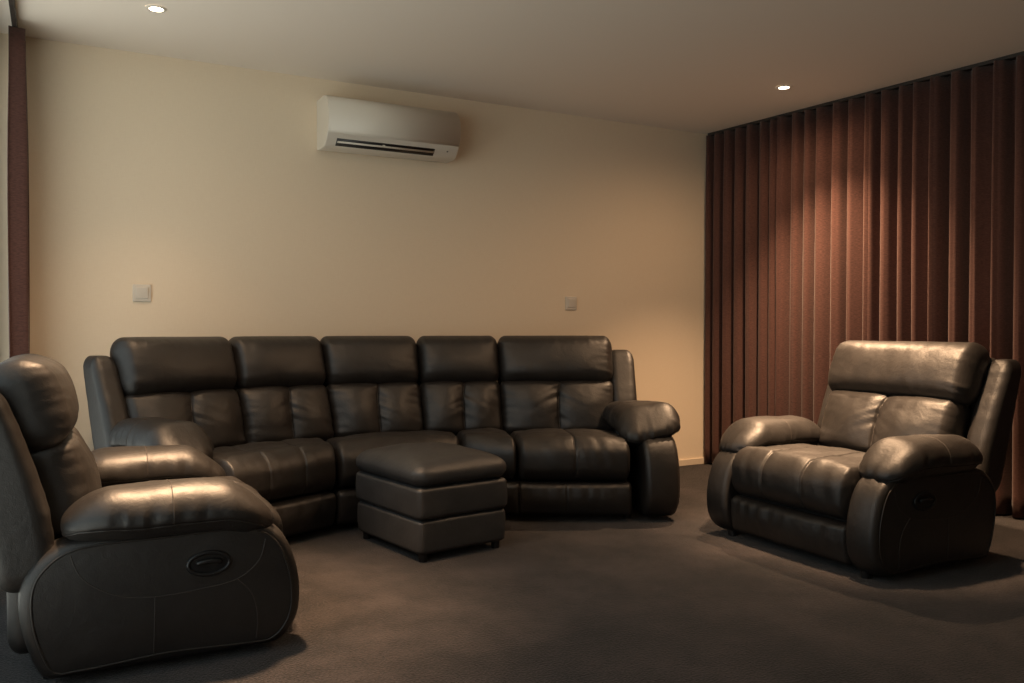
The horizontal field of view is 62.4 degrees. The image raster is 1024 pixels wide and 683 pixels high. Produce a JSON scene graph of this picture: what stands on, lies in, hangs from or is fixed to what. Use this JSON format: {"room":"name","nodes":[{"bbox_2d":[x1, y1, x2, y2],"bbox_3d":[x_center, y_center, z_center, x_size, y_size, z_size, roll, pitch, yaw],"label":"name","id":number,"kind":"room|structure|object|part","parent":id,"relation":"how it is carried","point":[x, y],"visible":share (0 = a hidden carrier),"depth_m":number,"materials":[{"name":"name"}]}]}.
{"room":"home theater","nodes":[
{"label":"home theater","id":0,"kind":"room"},
{"bbox_2d":[0,33,707,459],"bbox_3d":[-0.547,-0.307,5.410,5.060,2.500,0.150,0,1,-28],"label":"wall","id":1,"kind":"structure","parent":0,"point":[208,186],"depth_m":5.00,"materials":[{"name":"paint"}]},
{"bbox_2d":[133,284,150,301],"bbox_3d":[-1.986,-0.261,4.536,0.092,0.092,0.016,0,1,-28],"label":"light switch","id":2,"kind":"object","parent":1,"relation":"attached to","point":[141,292],"visible":1,"depth_m":4.53,"materials":[{"name":"beige plastic"}]},
{"bbox_2d":[317,95,460,162],"bbox_3d":[-0.730,-1.270,5.065,0.822,0.299,0.256,0,1,-28],"label":"air conditioner","id":3,"kind":"object","parent":1,"relation":"attached to","point":[344,125],"visible":1,"depth_m":4.96,"materials":[{"name":"beige plastic"}]},
{"bbox_2d":[335,138,434,155],"bbox_3d":[-0.742,-1.146,4.990,0.607,0.036,0.040,0,1,-28],"label":"outlet","id":4,"kind":"object","parent":3,"relation":"attached to","point":[378,145],"depth_m":4.99,"materials":[{"name":"black plastic"}]},
{"bbox_3d":[-0.685,-1.296,4.981,0.810,0.212,0.066,0,1,-28],"label":"panel","id":5,"kind":"part","parent":3,"relation":"part of","materials":[{"name":"beige plastic"}]},
{"bbox_2d":[565,296,576,309],"bbox_3d":[0.410,-0.264,5.835,0.092,0.092,0.016,0,1,-28],"label":"light switch","id":6,"kind":"object","parent":1,"relation":"attached to","point":[570,302],"visible":1,"depth_m":5.83,"materials":[{"name":"beige plastic"}]},
{"bbox_2d":[679,458,708,465],"bbox_3d":[-0.508,0.920,5.354,4.760,0.048,0.014,0,1,-28],"label":"baseboard","id":7,"kind":"structure","parent":1,"relation":"attached to","point":[695,461],"depth_m":6.35,"materials":[{"name":"beige paint"}]},
{"bbox_2d":[0,463,1023,682],"bbox_3d":[1.289,1.040,2.755,5.740,0.120,6.600,0,1,-28],"label":"floor","id":8,"kind":"structure","parent":0,"point":[640,598],"depth_m":3.03,"materials":[{"name":"carpet"}]},
{"bbox_2d":[0,354,298,679],"bbox_3d":[-1.325,0.511,2.941,0.937,0.932,1.146,0,1,-28],"label":"recliner armchair","id":9,"kind":"object","parent":8,"relation":"on","point":[120,556],"visible":1,"depth_m":2.49,"materials":[{"name":"leather"}]},
{"bbox_2d":[30,427,101,539],"bbox_3d":[-1.517,0.446,2.838,0.247,0.307,0.730,0,1,-28],"label":"cushion","id":10,"kind":"object","parent":9,"relation":"on","point":[67,468],"depth_m":2.53,"materials":[{"name":"leather"}]},
{"bbox_3d":[-1.058,0.755,2.594,0.794,0.415,0.175,0,1,-28],"label":"panel","id":11,"kind":"part","parent":9,"relation":"part of","materials":[{"name":"leather"}]},
{"bbox_2d":[190,554,226,572],"bbox_3d":[-0.920,0.674,2.566,0.120,0.066,0.004,0,1,-28],"label":"handle","id":12,"kind":"object","parent":9,"relation":"on","point":[199,563],"depth_m":2.56,"materials":[{"name":"black plastic"}]},
{"bbox_3d":[-0.917,0.667,2.559,0.075,0.021,0.021,0,1,-28],"label":"recline lever","id":13,"kind":"part","parent":9,"relation":"part of","materials":[{"name":"black plastic"}]},
{"bbox_2d":[145,476,282,532],"bbox_3d":[-1.169,0.645,3.025,0.581,0.248,0.708,0,1,-28],"label":"armrest","id":14,"kind":"object","parent":9,"relation":"on","point":[277,520],"depth_m":3.23,"materials":[{"name":"leather"}]},
{"bbox_2d":[83,335,680,536],"bbox_3d":[-0.596,0.464,4.531,3.057,0.984,1.232,0,1,-21],"label":"sectional sofa","id":15,"kind":"object","parent":8,"relation":"on","point":[290,418],"visible":0.88,"depth_m":4.48,"materials":[{"name":"leather"}]},
{"bbox_2d":[124,389,245,447],"bbox_3d":[-1.619,0.412,4.204,0.254,0.336,0.616,1,1,39],"label":"cushion","id":16,"kind":"object","parent":15,"relation":"on","point":[221,413],"depth_m":4.19,"materials":[{"name":"leather"}]},
{"bbox_2d":[212,438,335,501],"bbox_3d":[-1.196,0.623,4.118,0.516,0.250,0.882,1,1,44],"label":"seat cushion","id":17,"kind":"object","parent":15,"relation":"on","point":[279,469],"depth_m":4.00,"materials":[{"name":"leather"}]},
{"bbox_2d":[236,385,333,443],"bbox_3d":[-1.233,0.406,4.602,0.528,0.336,0.252,-1,1,-40],"label":"cushion","id":18,"kind":"object","parent":15,"relation":"on","point":[263,412],"depth_m":4.51,"materials":[{"name":"leather"}]},
{"bbox_3d":[-0.595,0.833,4.431,0.701,0.177,0.129,0,1,-32],"label":"panel","id":19,"kind":"part","parent":15,"relation":"part of","materials":[{"name":"leather"}]},
{"bbox_2d":[326,382,423,437],"bbox_3d":[-0.787,0.403,4.863,0.556,0.335,0.253,0,1,-22],"label":"cushion","id":20,"kind":"object","parent":15,"relation":"on","point":[353,408],"depth_m":4.78,"materials":[{"name":"leather"}]},
{"bbox_2d":[326,430,459,487],"bbox_3d":[-0.628,0.617,4.587,0.774,0.249,0.476,0,1,-28],"label":"seat cushion","id":21,"kind":"object","parent":15,"relation":"on","point":[346,447],"depth_m":4.38,"materials":[{"name":"leather"}]},
{"bbox_3d":[-0.571,0.824,4.484,2.574,0.175,0.716,0,1,-22],"label":"frame","id":22,"kind":"part","parent":15,"relation":"part of","materials":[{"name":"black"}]},
{"bbox_2d":[420,381,502,435],"bbox_3d":[-0.301,0.401,5.014,0.492,0.336,0.252,0,1,-12],"label":"cushion","id":23,"kind":"object","parent":15,"relation":"on","point":[454,407],"depth_m":4.93,"materials":[{"name":"leather"}]},
{"bbox_2d":[456,428,515,479],"bbox_3d":[-0.139,0.615,4.679,0.304,0.251,0.537,0,1,-12],"label":"seat cushion","id":24,"kind":"object","parent":15,"relation":"on","point":[496,441],"depth_m":4.52,"materials":[{"name":"leather"}]},
{"bbox_3d":[-0.096,0.832,4.553,0.334,0.177,0.127,0,1,24],"label":"panel","id":25,"kind":"part","parent":15,"relation":"part of","materials":[{"name":"leather"}]},
{"bbox_2d":[500,380,613,434],"bbox_3d":[0.272,0.400,5.068,0.695,0.335,0.248,0,1,0],"label":"cushion","id":26,"kind":"object","parent":15,"relation":"on","point":[525,405],"depth_m":4.98,"materials":[{"name":"leather"}]},
{"bbox_2d":[510,428,629,480],"bbox_3d":[0.297,0.616,4.690,0.657,0.248,0.569,0,1,0],"label":"seat cushion","id":27,"kind":"object","parent":15,"relation":"on","point":[541,454],"depth_m":4.43,"materials":[{"name":"leather"}]},
{"bbox_3d":[0.741,0.702,4.808,0.205,0.458,0.794,0,1,-8],"label":"panel","id":28,"kind":"part","parent":15,"relation":"part of","materials":[{"name":"leather"}]},
{"bbox_2d":[356,442,506,561],"bbox_3d":[-0.393,0.727,4.040,0.509,0.470,0.634,-1,1,-37],"label":"ottoman","id":29,"kind":"object","parent":8,"relation":"on","point":[420,498],"visible":1,"depth_m":3.82,"materials":[{"name":"grey leather"}]},
{"bbox_3d":[-0.393,0.565,4.038,0.509,0.146,0.634,-1,1,-37],"label":"lid","id":30,"kind":"part","parent":29,"relation":"part of","materials":[{"name":"grey leather"}]},
{"bbox_2d":[707,341,1020,578],"bbox_3d":[1.634,0.481,4.007,0.992,0.963,1.145,0,1,-27],"label":"recliner armchair","id":31,"kind":"object","parent":8,"relation":"on","point":[901,466],"visible":1,"depth_m":3.75,"materials":[{"name":"leather"}]},
{"bbox_3d":[1.349,0.725,4.352,0.794,0.428,0.175,0,1,-27],"label":"panel","id":32,"kind":"part","parent":31,"relation":"part of","materials":[{"name":"leather"}]},
{"bbox_3d":[1.564,0.821,3.976,0.670,0.195,0.660,0,1,-27],"label":"frame","id":33,"kind":"part","parent":31,"relation":"part of","materials":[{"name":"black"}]},
{"bbox_2d":[732,444,864,520],"bbox_3d":[1.452,0.623,3.916,0.581,0.256,0.708,0,1,-27],"label":"seat cushion","id":34,"kind":"object","parent":31,"relation":"on","point":[809,482],"depth_m":3.76,"materials":[{"name":"leather"}]},
{"bbox_2d":[818,390,969,452],"bbox_3d":[1.818,0.413,4.100,0.270,0.323,0.731,0,1,-27],"label":"cushion","id":35,"kind":"object","parent":31,"relation":"on","point":[855,420],"depth_m":4.02,"materials":[{"name":"leather"}]},
{"bbox_3d":[1.742,0.735,3.578,0.794,0.428,0.175,0,1,-27],"label":"panel","id":36,"kind":"part","parent":31,"relation":"part of","materials":[{"name":"leather"}]},
{"bbox_2d":[917,494,933,507],"bbox_3d":[1.685,0.652,3.449,0.120,0.068,0.004,0,1,-27],"label":"handle","id":37,"kind":"object","parent":31,"relation":"on","point":[926,504],"depth_m":3.45,"materials":[{"name":"black plastic"}]},
{"bbox_3d":[1.689,0.645,3.441,0.076,0.021,0.021,0,1,-27],"label":"recline lever","id":38,"kind":"part","parent":31,"relation":"part of","materials":[{"name":"black plastic"}]},
{"bbox_2d":[0,0,1023,133],"bbox_3d":[1.289,-1.580,2.719,5.740,0.120,6.600,0,1,-28],"label":"ceiling","id":39,"kind":"structure","parent":0,"point":[696,66],"depth_m":4.33,"materials":[{"name":"beige paint"}]},
{"bbox_2d":[7,0,29,357],"bbox_3d":[-1.512,-0.273,2.481,0.088,2.488,4.040,0,1,-28],"label":"curtain","id":40,"kind":"object","parent":39,"relation":"hanging from","point":[17,117],"visible":0.54,"depth_m":4.01,"materials":[{"name":"fabric"}]},
{"bbox_2d":[145,4,166,12],"bbox_3d":[-1.640,-1.533,3.896,0.094,0.006,0.094,0,1,-28],"label":"recessed light","id":41,"kind":"object","parent":39,"relation":"in","point":[153,8],"visible":1,"depth_m":3.89,"materials":[{"name":"beige plastic"}]},
{"bbox_2d":[776,85,791,89],"bbox_3d":[1.660,-1.550,5.157,0.094,0.006,0.094,0,1,-28],"label":"recessed light","id":42,"kind":"object","parent":39,"relation":"in","point":[781,87],"visible":1,"depth_m":5.15,"materials":[{"name":"beige plastic"}]},
{"bbox_2d":[704,51,1023,517],"bbox_3d":[2.928,-0.296,4.239,0.134,2.488,5.202,-1,1,-33],"label":"curtain","id":43,"kind":"object","parent":39,"relation":"hanging from","point":[895,212],"visible":0.7,"depth_m":5.33,"materials":[{"name":"fabric"}]}
]}

